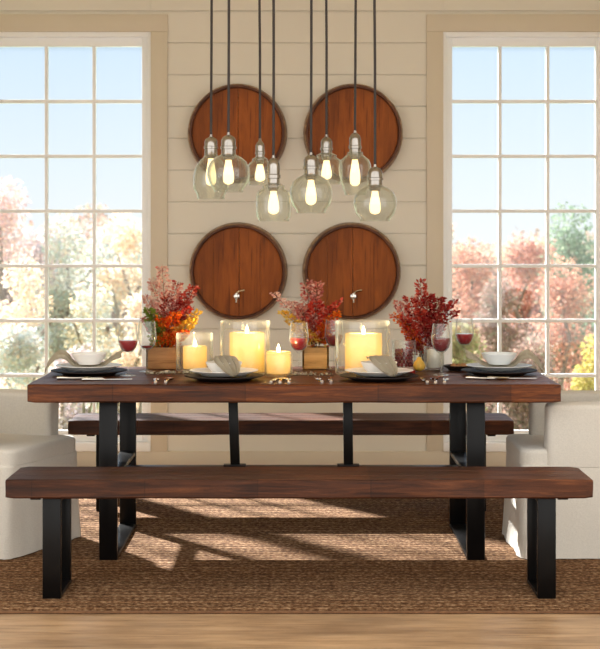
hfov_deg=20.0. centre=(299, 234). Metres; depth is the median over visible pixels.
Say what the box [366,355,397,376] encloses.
napkin
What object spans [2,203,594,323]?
woodland
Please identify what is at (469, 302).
tree
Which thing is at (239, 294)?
tap
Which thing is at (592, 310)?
tree
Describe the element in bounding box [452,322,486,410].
shrub
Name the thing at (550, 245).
tree
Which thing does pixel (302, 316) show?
bouquet
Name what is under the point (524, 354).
napkin
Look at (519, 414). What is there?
shrub
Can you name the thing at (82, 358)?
bowl
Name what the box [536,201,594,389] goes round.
tree
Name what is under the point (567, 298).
tree
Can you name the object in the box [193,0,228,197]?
pendant lamp
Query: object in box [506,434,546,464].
seat cushion
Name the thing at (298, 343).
wine glass
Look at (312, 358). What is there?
flower box
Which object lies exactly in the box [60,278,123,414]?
tree
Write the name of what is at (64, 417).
shrub
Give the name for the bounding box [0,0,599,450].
wall
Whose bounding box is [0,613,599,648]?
floor
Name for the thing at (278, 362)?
pillar candle
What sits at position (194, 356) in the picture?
pillar candle
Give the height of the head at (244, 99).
0.604 m
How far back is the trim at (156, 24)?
10.28 m
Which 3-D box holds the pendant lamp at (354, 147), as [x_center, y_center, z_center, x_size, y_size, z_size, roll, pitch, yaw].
[0.252,-0.922,7.800,0.151,1.478,0.151,0,0,0]
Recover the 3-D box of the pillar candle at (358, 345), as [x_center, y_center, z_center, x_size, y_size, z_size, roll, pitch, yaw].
[0.287,0.514,7.690,0.166,0.209,0.166,0,0,0]
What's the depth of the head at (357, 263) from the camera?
10.24 m
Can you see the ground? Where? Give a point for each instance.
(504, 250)
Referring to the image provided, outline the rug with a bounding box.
[0,498,599,613]
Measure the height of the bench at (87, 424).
0.461 m
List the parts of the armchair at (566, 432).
arm, arm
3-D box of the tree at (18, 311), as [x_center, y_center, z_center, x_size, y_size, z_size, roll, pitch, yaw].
[-5.847,3.266,36.035,1.836,5.653,2.022,0,0,31]
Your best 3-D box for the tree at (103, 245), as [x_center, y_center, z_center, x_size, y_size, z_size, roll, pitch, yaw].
[-8.582,3.095,78.324,6.918,7.756,5.190,0,0,0]
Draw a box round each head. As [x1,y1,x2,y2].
[188,84,286,182]
[189,222,287,320]
[302,222,400,320]
[303,84,402,182]
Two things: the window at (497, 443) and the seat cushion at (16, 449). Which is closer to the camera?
the seat cushion at (16, 449)
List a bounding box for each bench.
[5,466,592,598]
[68,413,513,510]
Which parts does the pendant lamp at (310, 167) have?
lamp shade, bulb, cord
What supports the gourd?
on the dining table
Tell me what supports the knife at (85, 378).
on the dining table
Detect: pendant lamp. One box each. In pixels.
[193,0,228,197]
[207,0,249,192]
[247,0,264,185]
[256,0,290,219]
[290,0,331,209]
[316,0,341,184]
[339,0,370,193]
[353,0,396,219]
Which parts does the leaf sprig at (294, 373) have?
stem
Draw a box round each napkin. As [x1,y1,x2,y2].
[44,349,122,373]
[211,355,239,375]
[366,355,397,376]
[465,349,543,373]
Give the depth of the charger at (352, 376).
7.29 m
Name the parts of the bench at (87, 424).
seat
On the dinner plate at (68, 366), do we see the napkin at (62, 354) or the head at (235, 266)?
the napkin at (62, 354)
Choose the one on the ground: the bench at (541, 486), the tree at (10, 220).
the tree at (10, 220)
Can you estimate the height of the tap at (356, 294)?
0.081 m
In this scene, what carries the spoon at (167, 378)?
on the dining table
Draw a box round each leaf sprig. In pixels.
[145,370,194,374]
[286,371,333,376]
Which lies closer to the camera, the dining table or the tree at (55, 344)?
the dining table
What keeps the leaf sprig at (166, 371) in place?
on the dining table
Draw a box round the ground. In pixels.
[10,249,594,411]
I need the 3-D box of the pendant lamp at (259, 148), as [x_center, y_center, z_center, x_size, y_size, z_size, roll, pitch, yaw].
[-0.188,-0.948,8.000,0.118,1.427,0.118,0,0,0]
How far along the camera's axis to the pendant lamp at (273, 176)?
7.37 m
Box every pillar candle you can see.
[183,340,206,368]
[230,326,263,372]
[266,344,290,374]
[345,325,381,372]
[427,349,440,367]
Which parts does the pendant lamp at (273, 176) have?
lamp shade, cord, bulb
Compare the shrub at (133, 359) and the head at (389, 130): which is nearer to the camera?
the head at (389, 130)
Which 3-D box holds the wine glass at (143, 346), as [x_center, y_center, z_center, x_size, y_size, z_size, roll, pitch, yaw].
[-0.702,0.512,7.800,0.088,0.232,0.088,0,0,20]
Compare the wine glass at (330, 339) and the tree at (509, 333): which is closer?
the wine glass at (330, 339)
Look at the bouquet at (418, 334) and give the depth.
8.01 m
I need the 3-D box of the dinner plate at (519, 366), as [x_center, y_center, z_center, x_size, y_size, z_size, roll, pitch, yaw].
[0.897,0.596,7.660,0.300,0.023,0.300,0,0,0]
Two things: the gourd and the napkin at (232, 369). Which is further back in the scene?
the gourd
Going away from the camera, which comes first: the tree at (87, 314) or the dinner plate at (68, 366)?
the dinner plate at (68, 366)
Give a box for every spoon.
[164,377,173,383]
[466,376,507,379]
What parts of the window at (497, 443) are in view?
sill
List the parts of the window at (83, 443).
sill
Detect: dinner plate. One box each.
[55,363,121,370]
[189,367,257,376]
[345,367,413,376]
[443,364,469,370]
[466,363,532,370]
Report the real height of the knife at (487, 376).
0.015 m
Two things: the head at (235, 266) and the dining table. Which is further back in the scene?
the head at (235, 266)
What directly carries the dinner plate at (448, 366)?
on the dining table
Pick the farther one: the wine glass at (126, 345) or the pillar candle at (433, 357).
the pillar candle at (433, 357)
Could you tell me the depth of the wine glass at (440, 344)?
7.57 m
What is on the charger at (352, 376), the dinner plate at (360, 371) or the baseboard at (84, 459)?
the dinner plate at (360, 371)
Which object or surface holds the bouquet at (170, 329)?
on the flower box at (158, 357)
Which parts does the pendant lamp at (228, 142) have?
lamp shade, cord, bulb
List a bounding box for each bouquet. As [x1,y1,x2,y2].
[139,266,202,347]
[269,279,342,347]
[388,278,459,361]
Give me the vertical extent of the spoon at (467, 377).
0.015 m
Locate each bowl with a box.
[71,352,106,364]
[206,361,241,371]
[361,361,396,371]
[481,352,516,364]
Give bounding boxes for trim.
[0,14,167,450]
[426,14,599,450]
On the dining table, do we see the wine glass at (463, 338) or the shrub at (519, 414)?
the wine glass at (463, 338)
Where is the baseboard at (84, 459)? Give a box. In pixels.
[77,451,505,466]
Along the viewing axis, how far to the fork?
7.40 m
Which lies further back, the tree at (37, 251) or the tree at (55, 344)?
the tree at (37, 251)
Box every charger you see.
[51,367,126,375]
[184,373,263,381]
[339,373,418,381]
[461,367,536,375]
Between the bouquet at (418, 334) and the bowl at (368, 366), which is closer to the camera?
the bowl at (368, 366)
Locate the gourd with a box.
[413,353,424,370]
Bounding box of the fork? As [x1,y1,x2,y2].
[57,376,102,379]
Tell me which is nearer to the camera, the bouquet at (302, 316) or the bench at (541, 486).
the bench at (541, 486)
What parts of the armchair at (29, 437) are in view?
arm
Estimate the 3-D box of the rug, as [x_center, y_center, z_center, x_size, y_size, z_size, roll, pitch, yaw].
[0.000,1.397,8.017,4.601,0.013,3.466,0,0,0]
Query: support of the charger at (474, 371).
on the dining table
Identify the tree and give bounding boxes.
[0,175,43,388]
[0,256,56,389]
[3,225,84,353]
[19,213,102,419]
[49,218,141,370]
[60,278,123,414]
[73,213,141,412]
[452,236,518,404]
[452,249,513,360]
[468,277,544,425]
[493,240,594,344]
[494,236,557,381]
[528,253,594,389]
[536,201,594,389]
[573,257,594,338]
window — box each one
[0,32,150,451]
[443,32,599,451]
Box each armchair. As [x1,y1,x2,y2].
[0,389,80,559]
[502,390,599,558]
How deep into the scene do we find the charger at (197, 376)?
7.29 m
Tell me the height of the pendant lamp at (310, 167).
1.565 m
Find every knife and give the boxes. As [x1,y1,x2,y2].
[82,377,131,380]
[487,376,536,379]
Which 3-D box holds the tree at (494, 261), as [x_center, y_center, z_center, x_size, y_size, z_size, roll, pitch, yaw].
[7.371,3.648,80.259,5.882,6.382,5.836,0,0,0]
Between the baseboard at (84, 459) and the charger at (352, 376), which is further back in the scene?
the baseboard at (84, 459)
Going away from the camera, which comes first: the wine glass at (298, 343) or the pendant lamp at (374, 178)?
the pendant lamp at (374, 178)
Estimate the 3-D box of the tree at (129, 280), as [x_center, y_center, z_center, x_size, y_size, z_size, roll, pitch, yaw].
[-4.653,2.769,44.079,2.358,6.892,2.267,0,0,-41]
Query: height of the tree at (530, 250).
6.336 m
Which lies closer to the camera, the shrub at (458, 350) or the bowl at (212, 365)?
the bowl at (212, 365)
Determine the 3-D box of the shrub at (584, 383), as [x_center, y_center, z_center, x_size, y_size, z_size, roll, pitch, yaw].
[5.014,3.664,28.086,1.219,4.170,1.117,0,0,13]
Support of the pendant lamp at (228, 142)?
hanging from the ceiling
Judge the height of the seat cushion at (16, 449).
0.076 m
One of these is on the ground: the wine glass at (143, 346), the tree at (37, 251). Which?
the tree at (37, 251)
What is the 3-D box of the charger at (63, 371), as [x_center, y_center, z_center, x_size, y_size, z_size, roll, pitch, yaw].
[-0.951,0.617,7.660,0.344,0.021,0.344,0,0,0]
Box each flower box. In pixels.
[146,345,183,368]
[302,346,328,368]
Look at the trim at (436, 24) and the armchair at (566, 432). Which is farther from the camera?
the trim at (436, 24)
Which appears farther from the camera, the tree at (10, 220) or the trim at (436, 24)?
the tree at (10, 220)
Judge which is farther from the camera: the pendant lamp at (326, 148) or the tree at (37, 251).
the tree at (37, 251)
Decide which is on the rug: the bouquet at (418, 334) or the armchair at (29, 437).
the armchair at (29, 437)
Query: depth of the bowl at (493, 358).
7.61 m
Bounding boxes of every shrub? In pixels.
[0,322,44,389]
[49,343,103,429]
[111,290,141,412]
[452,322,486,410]
[490,334,563,429]
[570,334,594,389]
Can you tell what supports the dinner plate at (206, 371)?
on the charger at (197, 376)
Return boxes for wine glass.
[118,325,137,375]
[137,325,156,371]
[289,325,308,374]
[325,319,342,368]
[431,328,450,375]
[455,320,473,344]
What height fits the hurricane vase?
0.240 m
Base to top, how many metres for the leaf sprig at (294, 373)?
0.027 m
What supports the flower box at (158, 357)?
on the dining table
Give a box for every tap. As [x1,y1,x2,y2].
[234,289,244,302]
[351,289,361,302]
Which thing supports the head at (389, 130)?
attached to the wall
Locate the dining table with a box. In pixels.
[27,366,560,559]
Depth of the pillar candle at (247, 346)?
7.63 m
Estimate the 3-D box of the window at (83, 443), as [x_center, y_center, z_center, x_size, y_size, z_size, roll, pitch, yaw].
[-1.397,0.040,10.363,0.988,2.539,0.195,0,0,0]
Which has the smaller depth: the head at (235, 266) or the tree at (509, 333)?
the head at (235, 266)
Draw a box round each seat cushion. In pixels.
[0,433,74,465]
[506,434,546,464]
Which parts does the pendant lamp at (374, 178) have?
cord, lamp shade, bulb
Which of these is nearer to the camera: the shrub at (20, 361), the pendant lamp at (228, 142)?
the pendant lamp at (228, 142)

